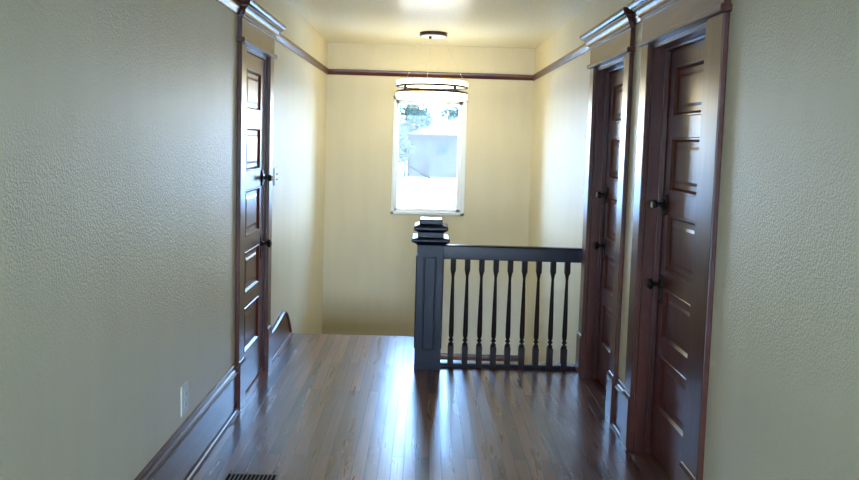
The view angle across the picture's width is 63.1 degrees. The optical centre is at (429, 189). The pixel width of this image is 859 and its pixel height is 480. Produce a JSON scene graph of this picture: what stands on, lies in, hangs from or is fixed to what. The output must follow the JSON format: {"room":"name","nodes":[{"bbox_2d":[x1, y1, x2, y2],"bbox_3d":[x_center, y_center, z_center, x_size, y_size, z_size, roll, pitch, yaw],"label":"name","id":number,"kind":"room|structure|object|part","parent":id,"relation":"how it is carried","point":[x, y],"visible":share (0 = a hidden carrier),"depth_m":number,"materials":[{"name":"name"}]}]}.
{"room":"upstairs hallway","nodes":[
{"label":"upstairs hallway","id":0,"kind":"room"},
{"bbox_2d":[0,0,326,479],"bbox_3d":[-1.221,1.426,1.654,0.200,5.153,12.312,2,4,0],"label":"wall","id":1,"kind":"structure","parent":0,"point":[118,118],"depth_m":2.53,"materials":[{"name":"beige paint"}]},
{"bbox_2d":[181,381,188,416],"bbox_3d":[-1.115,0.953,3.194,0.010,0.140,0.088,2,4,0],"label":"wall outlet","id":2,"kind":"object","parent":1,"relation":"attached to","point":[185,388],"visible":1,"depth_m":3.18,"materials":[{"name":"white plastic"}]},
{"bbox_2d":[134,363,239,479],"bbox_3d":[-1.091,1.438,-0.120,0.034,0.286,8.370,2,4,0],"label":"baseboard","id":3,"kind":"structure","parent":1,"relation":"attached to","point":[186,451],"depth_m":3.36,"materials":[{"name":"brown wood"}]},
{"bbox_3d":[-1.088,1.570,-0.111,0.020,0.022,8.370,2,4,0],"label":"shoe moulding","id":4,"kind":"part","parent":3,"relation":"part of","materials":[{"name":"brown wood"}]},
{"bbox_2d":[244,53,272,390],"bbox_3d":[-1.097,0.207,4.409,0.110,2.079,0.579,2,4,0],"label":"door","id":5,"kind":"structure","parent":1,"relation":"in","point":[255,176],"depth_m":4.47,"materials":[{"name":"red wood"}]},
{"bbox_3d":[-1.139,0.495,4.432,0.035,0.266,0.371,2,4,0],"label":"panel","id":6,"kind":"part","parent":5,"relation":"part of","materials":[{"name":"red wood"}]},
{"bbox_3d":[-1.149,0.852,4.457,0.035,0.291,0.371,2,4,0],"label":"panel","id":7,"kind":"part","parent":5,"relation":"part of","materials":[{"name":"red wood"}]},
{"bbox_3d":[-1.128,0.132,4.406,0.035,0.298,0.371,2,4,0],"label":"panel","id":8,"kind":"part","parent":5,"relation":"part of","materials":[{"name":"red wood"}]},
{"bbox_3d":[-1.106,-0.616,4.354,0.035,0.258,0.371,2,4,0],"label":"panel","id":9,"kind":"part","parent":5,"relation":"part of","materials":[{"name":"red wood"}]},
{"bbox_3d":[-1.117,-0.257,4.379,0.035,0.278,0.371,2,4,0],"label":"panel","id":10,"kind":"part","parent":5,"relation":"part of","materials":[{"name":"red wood"}]},
{"bbox_2d":[235,0,285,410],"bbox_3d":[-1.139,0.080,4.398,0.250,2.354,0.963,2,4,0],"label":"door frame","id":11,"kind":"structure","parent":1,"relation":"attached to","point":[258,30],"depth_m":4.12,"materials":[{"name":"brown wood"}]},
{"bbox_3d":[-1.088,0.089,4.038,0.026,1.850,0.115,2,4,0],"label":"casing","id":12,"kind":"part","parent":11,"relation":"part of","materials":[{"name":"brown wood"}]},
{"bbox_3d":[-1.026,-1.042,4.319,0.090,0.099,0.963,2,4,0],"label":"crown","id":13,"kind":"part","parent":11,"relation":"part of","materials":[{"name":"brown wood"}]},
{"bbox_3d":[-1.093,0.038,4.761,0.026,1.850,0.105,2,4,0],"label":"casing","id":14,"kind":"part","parent":11,"relation":"part of","materials":[{"name":"brown wood"}]},
{"bbox_2d":[216,0,328,73],"bbox_3d":[-1.040,-0.835,1.495,0.030,0.057,11.912,2,4,0],"label":"rail","id":15,"kind":"object","parent":1,"relation":"attached to","point":[233,5],"visible":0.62,"depth_m":5.28,"materials":[{"name":"brown wood"}]},
{"bbox_2d":[274,168,277,184],"bbox_3d":[-1.095,-0.095,5.010,0.018,0.120,0.100,2,4,0],"label":"light switch","id":16,"kind":"object","parent":1,"relation":"attached to","point":[275,169],"visible":1,"depth_m":4.99,"materials":[{"name":"white plastic"}]},
{"bbox_2d":[272,310,291,362],"bbox_3d":[-1.140,1.527,5.824,0.034,1.248,1.792,2,4,0],"label":"baseboard","id":17,"kind":"structure","parent":1,"relation":"attached to","point":[281,329],"depth_m":5.27,"materials":[{"name":"brown wood"}]},
{"bbox_3d":[-1.119,1.187,5.292,0.020,0.022,0.778,2,4,0],"label":"shoe moulding","id":18,"kind":"part","parent":17,"relation":"part of","materials":[{"name":"brown wood"}]},
{"bbox_3d":[-1.140,1.438,5.817,0.028,1.069,1.792,2,4,0],"label":"cap moulding","id":19,"kind":"part","parent":17,"relation":"part of","materials":[{"name":"brown wood"}]},
{"bbox_2d":[322,43,535,354],"bbox_3d":[-0.052,1.033,7.694,2.608,5.153,0.180,2,4,0],"label":"wall","id":20,"kind":"structure","parent":0,"point":[369,259],"depth_m":7.53,"materials":[{"name":"beige paint"}]},
{"bbox_2d":[391,96,467,215],"bbox_3d":[-0.006,-0.364,7.554,0.789,1.262,0.122,2,4,0],"label":"window","id":21,"kind":"structure","parent":20,"relation":"in","point":[462,120],"depth_m":7.52,"materials":[{"name":"white plastic"}]},
{"bbox_2d":[328,69,532,80],"bbox_3d":[0.014,-1.223,7.429,2.208,0.057,0.030,2,4,0],"label":"rail","id":22,"kind":"object","parent":20,"relation":"attached to","point":[331,71],"visible":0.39,"depth_m":7.42,"materials":[{"name":"brown wood"}]},
{"bbox_2d":[440,353,517,361],"bbox_3d":[-0.077,1.903,7.648,2.208,0.243,0.034,2,4,0],"label":"baseboard","id":23,"kind":"structure","parent":20,"relation":"attached to","point":[443,356],"depth_m":7.65,"materials":[{"name":"brown wood"}]},
{"bbox_2d":[193,334,670,479],"bbox_3d":[-0.017,1.707,0.677,2.508,0.300,10.110,2,4,0],"label":"floor","id":24,"kind":"structure","parent":0,"point":[328,407],"depth_m":3.97,"materials":[{"name":"brown wood"}]},
{"bbox_2d":[221,472,280,479],"bbox_3d":[-0.836,1.350,3.220,0.267,0.005,0.202,2,4,0],"label":"floor vent","id":25,"kind":"object","parent":24,"relation":"in","point":[227,475],"visible":1,"depth_m":3.29,"materials":[{"name":"grey metal"}]},
{"bbox_2d":[292,333,413,336],"bbox_3d":[-0.077,2.214,6.473,2.208,2.128,2.422,2,4,0],"label":"staircase","id":26,"kind":"structure","parent":24,"relation":"attached to","point":[292,333],"depth_m":5.72,"materials":[{"name":"brown wood"}]},
{"bbox_2d":[411,217,581,369],"bbox_3d":[0.473,0.739,4.947,1.217,1.056,0.264,2,4,0],"label":"stair railing","id":27,"kind":"object","parent":24,"relation":"on","point":[433,247],"visible":0.99,"depth_m":4.90,"materials":[{"name":"black wood"}]},
{"bbox_3d":[-0.097,0.781,4.947,0.010,0.660,0.090,2,4,0],"label":"panel moulding","id":28,"kind":"part","parent":27,"relation":"part of","materials":[{"name":"black wood"}]},
{"bbox_3d":[-0.004,0.790,4.856,0.090,0.660,0.010,2,4,0],"label":"panel moulding","id":29,"kind":"part","parent":27,"relation":"part of","materials":[{"name":"black wood"}]},
{"bbox_3d":[-0.003,0.726,4.944,0.264,1.056,0.264,2,4,0],"label":"newel post","id":30,"kind":"part","parent":27,"relation":"part of","materials":[{"name":"black wood"}]},
{"bbox_3d":[0.087,0.786,4.949,0.010,0.660,0.090,2,4,0],"label":"panel moulding","id":31,"kind":"part","parent":27,"relation":"part of","materials":[{"name":"black wood"}]},
{"bbox_3d":[0.570,1.255,4.984,0.994,0.028,0.032,2,4,0],"label":"rail","id":32,"kind":"part","parent":27,"relation":"part of","materials":[{"name":"black wood"}]},
{"bbox_3d":[0.592,0.445,4.927,0.996,0.101,0.068,2,4,0],"label":"handrail","id":33,"kind":"part","parent":27,"relation":"part of","materials":[{"name":"black wood"}]},
{"bbox_2d":[285,0,593,48],"bbox_3d":[0.059,-1.184,1.476,2.608,0.150,12.312,2,4,0],"label":"ceiling","id":34,"kind":"structure","parent":0,"point":[527,24],"depth_m":5.84,"materials":[{"name":"white paint"}]},
{"bbox_2d":[396,72,467,100],"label":"pendant light","id":35,"kind":"object","parent":34,"relation":"hanging from","point":[431,89],"depth_m":6.34,"materials":[{"name":"white glass"}]},
{"bbox_2d":[420,31,447,47],"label":"pendant light","id":36,"kind":"object","parent":34,"relation":"hanging from","point":[431,35],"depth_m":6.46,"materials":[{"name":"white glass"}]},
{"bbox_3d":[0.037,-1.432,6.545,0.236,0.003,0.236,2,4,0],"label":"canopy plate","id":37,"kind":"part","parent":36,"relation":"part of","materials":[{"name":"white plastic"}]},
{"bbox_2d":[524,0,858,479],"bbox_3d":[1.186,1.495,1.673,0.200,5.153,12.312,2,4,0],"label":"wall","id":38,"kind":"structure","parent":0,"point":[783,398],"depth_m":2.32,"materials":[{"name":"beige paint"}]},
{"bbox_2d":[532,13,641,80],"bbox_3d":[1.137,-0.772,1.512,0.030,0.057,11.912,2,4,0],"label":"rail","id":39,"kind":"object","parent":38,"relation":"attached to","point":[582,49],"visible":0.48,"depth_m":5.63,"materials":[{"name":"brown wood"}]},
{"bbox_2d":[575,7,635,424],"bbox_3d":[1.153,0.146,4.408,0.280,2.354,1.068,2,4,0],"label":"door frame","id":40,"kind":"structure","parent":38,"relation":"attached to","point":[612,39],"depth_m":4.69,"materials":[{"name":"brown wood"}]},
{"bbox_3d":[1.088,0.097,4.820,0.026,1.850,0.110,2,4,0],"label":"casing","id":41,"kind":"part","parent":40,"relation":"part of","materials":[{"name":"brown wood"}]},
{"bbox_3d":[1.091,-0.980,4.328,0.090,0.099,1.068,2,4,0],"label":"crown","id":42,"kind":"part","parent":40,"relation":"part of","materials":[{"name":"brown wood"}]},
{"bbox_3d":[1.093,0.156,3.992,0.026,1.850,0.110,2,4,0],"label":"casing","id":43,"kind":"part","parent":40,"relation":"part of","materials":[{"name":"brown wood"}]},
{"bbox_2d":[594,68,623,388],"bbox_3d":[1.165,0.272,4.414,0.110,2.079,0.684,2,4,0],"label":"door","id":44,"kind":"structure","parent":38,"relation":"in","point":[610,194],"depth_m":4.61,"materials":[{"name":"red wood"}]},
{"bbox_3d":[1.180,0.919,4.463,0.035,0.291,0.522,2,4,0],"label":"panel","id":45,"kind":"part","parent":44,"relation":"part of","materials":[{"name":"red wood"}]},
{"bbox_3d":[1.190,0.563,4.438,0.035,0.266,0.522,2,4,0],"label":"panel","id":46,"kind":"part","parent":44,"relation":"part of","materials":[{"name":"red wood"}]},
{"bbox_3d":[1.201,0.200,4.412,0.035,0.298,0.522,2,4,0],"label":"panel","id":47,"kind":"part","parent":44,"relation":"part of","materials":[{"name":"red wood"}]},
{"bbox_3d":[1.212,-0.189,4.385,0.035,0.278,0.522,2,4,0],"label":"panel","id":48,"kind":"part","parent":44,"relation":"part of","materials":[{"name":"red wood"}]},
{"bbox_3d":[1.223,-0.548,4.359,0.035,0.258,0.522,2,4,0],"label":"panel","id":49,"kind":"part","parent":44,"relation":"part of","materials":[{"name":"red wood"}]},
{"bbox_2d":[610,376,624,439],"bbox_3d":[1.083,1.502,-0.133,0.034,0.286,8.310,2,4,0],"label":"baseboard","id":50,"kind":"structure","parent":38,"relation":"attached to","point":[619,386],"depth_m":3.93,"materials":[{"name":"brown wood"}]},
{"bbox_3d":[1.048,1.348,3.916,0.020,0.022,0.210,2,4,0],"label":"shoe moulding","id":51,"kind":"part","parent":50,"relation":"part of","materials":[{"name":"brown wood"}]},
{"bbox_3d":[1.066,1.107,3.899,0.026,0.066,0.210,2,4,0],"label":"cap moulding","id":52,"kind":"part","parent":50,"relation":"part of","materials":[{"name":"brown wood"}]},
{"bbox_2d":[647,39,704,479],"bbox_3d":[1.172,0.354,3.259,0.110,2.079,0.699,2,4,0],"label":"door","id":53,"kind":"structure","parent":38,"relation":"in","point":[677,204],"depth_m":3.38,"materials":[{"name":"red wood"}]},
{"bbox_3d":[1.193,0.075,3.553,0.012,0.104,0.052,2,4,0],"label":"lock plate","id":54,"kind":"part","parent":53,"relation":"part of","materials":[{"name":"metal"}]},
{"bbox_3d":[1.187,1.001,3.308,0.035,0.291,0.537,2,4,0],"label":"panel","id":55,"kind":"part","parent":53,"relation":"part of","materials":[{"name":"red wood"}]},
{"bbox_3d":[1.197,0.644,3.283,0.035,0.266,0.537,2,4,0],"label":"panel","id":56,"kind":"part","parent":53,"relation":"part of","materials":[{"name":"red wood"}]},
{"bbox_3d":[1.208,0.281,3.257,0.035,0.298,0.537,2,4,0],"label":"panel","id":57,"kind":"part","parent":53,"relation":"part of","materials":[{"name":"red wood"}]},
{"bbox_3d":[1.219,-0.107,3.230,0.035,0.278,0.537,2,4,0],"label":"panel","id":58,"kind":"part","parent":53,"relation":"part of","materials":[{"name":"red wood"}]},
{"bbox_3d":[1.230,-0.466,3.205,0.035,0.258,0.537,2,4,0],"label":"panel","id":59,"kind":"part","parent":53,"relation":"part of","materials":[{"name":"red wood"}]},
{"bbox_2d":[620,0,732,479],"bbox_3d":[1.160,0.230,3.224,0.280,2.354,1.143,2,4,0],"label":"door frame","id":60,"kind":"structure","parent":38,"relation":"attached to","point":[662,20],"depth_m":3.31,"materials":[{"name":"brown wood"}]},
{"bbox_3d":[1.095,0.179,3.673,0.026,1.850,0.110,2,4,0],"label":"casing","id":61,"kind":"part","parent":60,"relation":"part of","materials":[{"name":"brown wood"}]},
{"bbox_3d":[1.098,-0.897,3.143,0.090,0.099,1.143,2,4,0],"label":"crown","id":62,"kind":"part","parent":60,"relation":"part of","materials":[{"name":"brown wood"}]},
{"bbox_3d":[1.100,0.240,2.800,0.026,1.850,0.170,2,4,0],"label":"casing","id":63,"kind":"part","parent":60,"relation":"part of","materials":[{"name":"brown wood"}]},
{"label":"outside","id":64,"kind":"structure","parent":0,"visible":0},
{"bbox_2d":[397,155,456,208],"bbox_3d":[-0.527,-0.657,70.127,240.000,0.200,260.000,2,4,0],"label":"ground","id":65,"kind":"structure","parent":64,"point":[412,192],"depth_m":57.10,"materials":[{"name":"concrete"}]},
{"bbox_2d":[398,118,415,162],"bbox_3d":[-3.698,-4.489,73.638,3.991,6.761,3.958,4,5,28],"label":"broadleaf tree","id":66,"kind":"object","parent":65,"relation":"on","point":[405,146],"visible":0.31,"depth_m":73.58,"materials":[{"name":"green plant"}]},
{"bbox_2d":[404,162,429,178],"bbox_3d":[-1.364,-2.132,77.035,3.049,1.853,0.200,2,4,0],"label":"handrail","id":67,"kind":"object","parent":65,"relation":"on","point":[405,163],"visible":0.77,"depth_m":76.97,"materials":[{"name":"grey metal"}]},
{"bbox_2d":[399,104,435,138],"bbox_3d":[-2.575,-7.681,96.550,6.914,9.965,7.372,2,4,0],"label":"broadleaf tree","id":68,"kind":"object","parent":65,"relation":"on","point":[415,118],"visible":0.5,"depth_m":95.24,"materials":[{"name":"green plant"}]},
{"bbox_2d":[407,118,457,177],"bbox_3d":[5.491,-5.072,84.355,17.100,6.950,10.160,2,4,0],"label":"house","id":69,"kind":"structure","parent":65,"relation":"on","point":[434,154],"depth_m":79.94,"materials":[{"name":"paint"}]},
{"bbox_3d":[-0.548,-2.609,79.999,1.000,2.300,0.070,2,4,0],"label":"house door","id":70,"kind":"part","parent":69,"relation":"part of","materials":[{"name":"white"}]},
{"bbox_3d":[1.509,-4.548,79.913,1.100,1.000,0.050,2,4,0],"label":"pane","id":71,"kind":"part","parent":69,"relation":"part of","materials":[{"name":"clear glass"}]},
{"bbox_2d":[440,105,458,120],"bbox_3d":[5.762,-8.968,109.630,8.569,11.175,9.407,2,4,0],"label":"broadleaf tree","id":72,"kind":"object","parent":65,"relation":"on","point":[452,111],"visible":0.13,"depth_m":107.97,"materials":[{"name":"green plant"}]}
]}

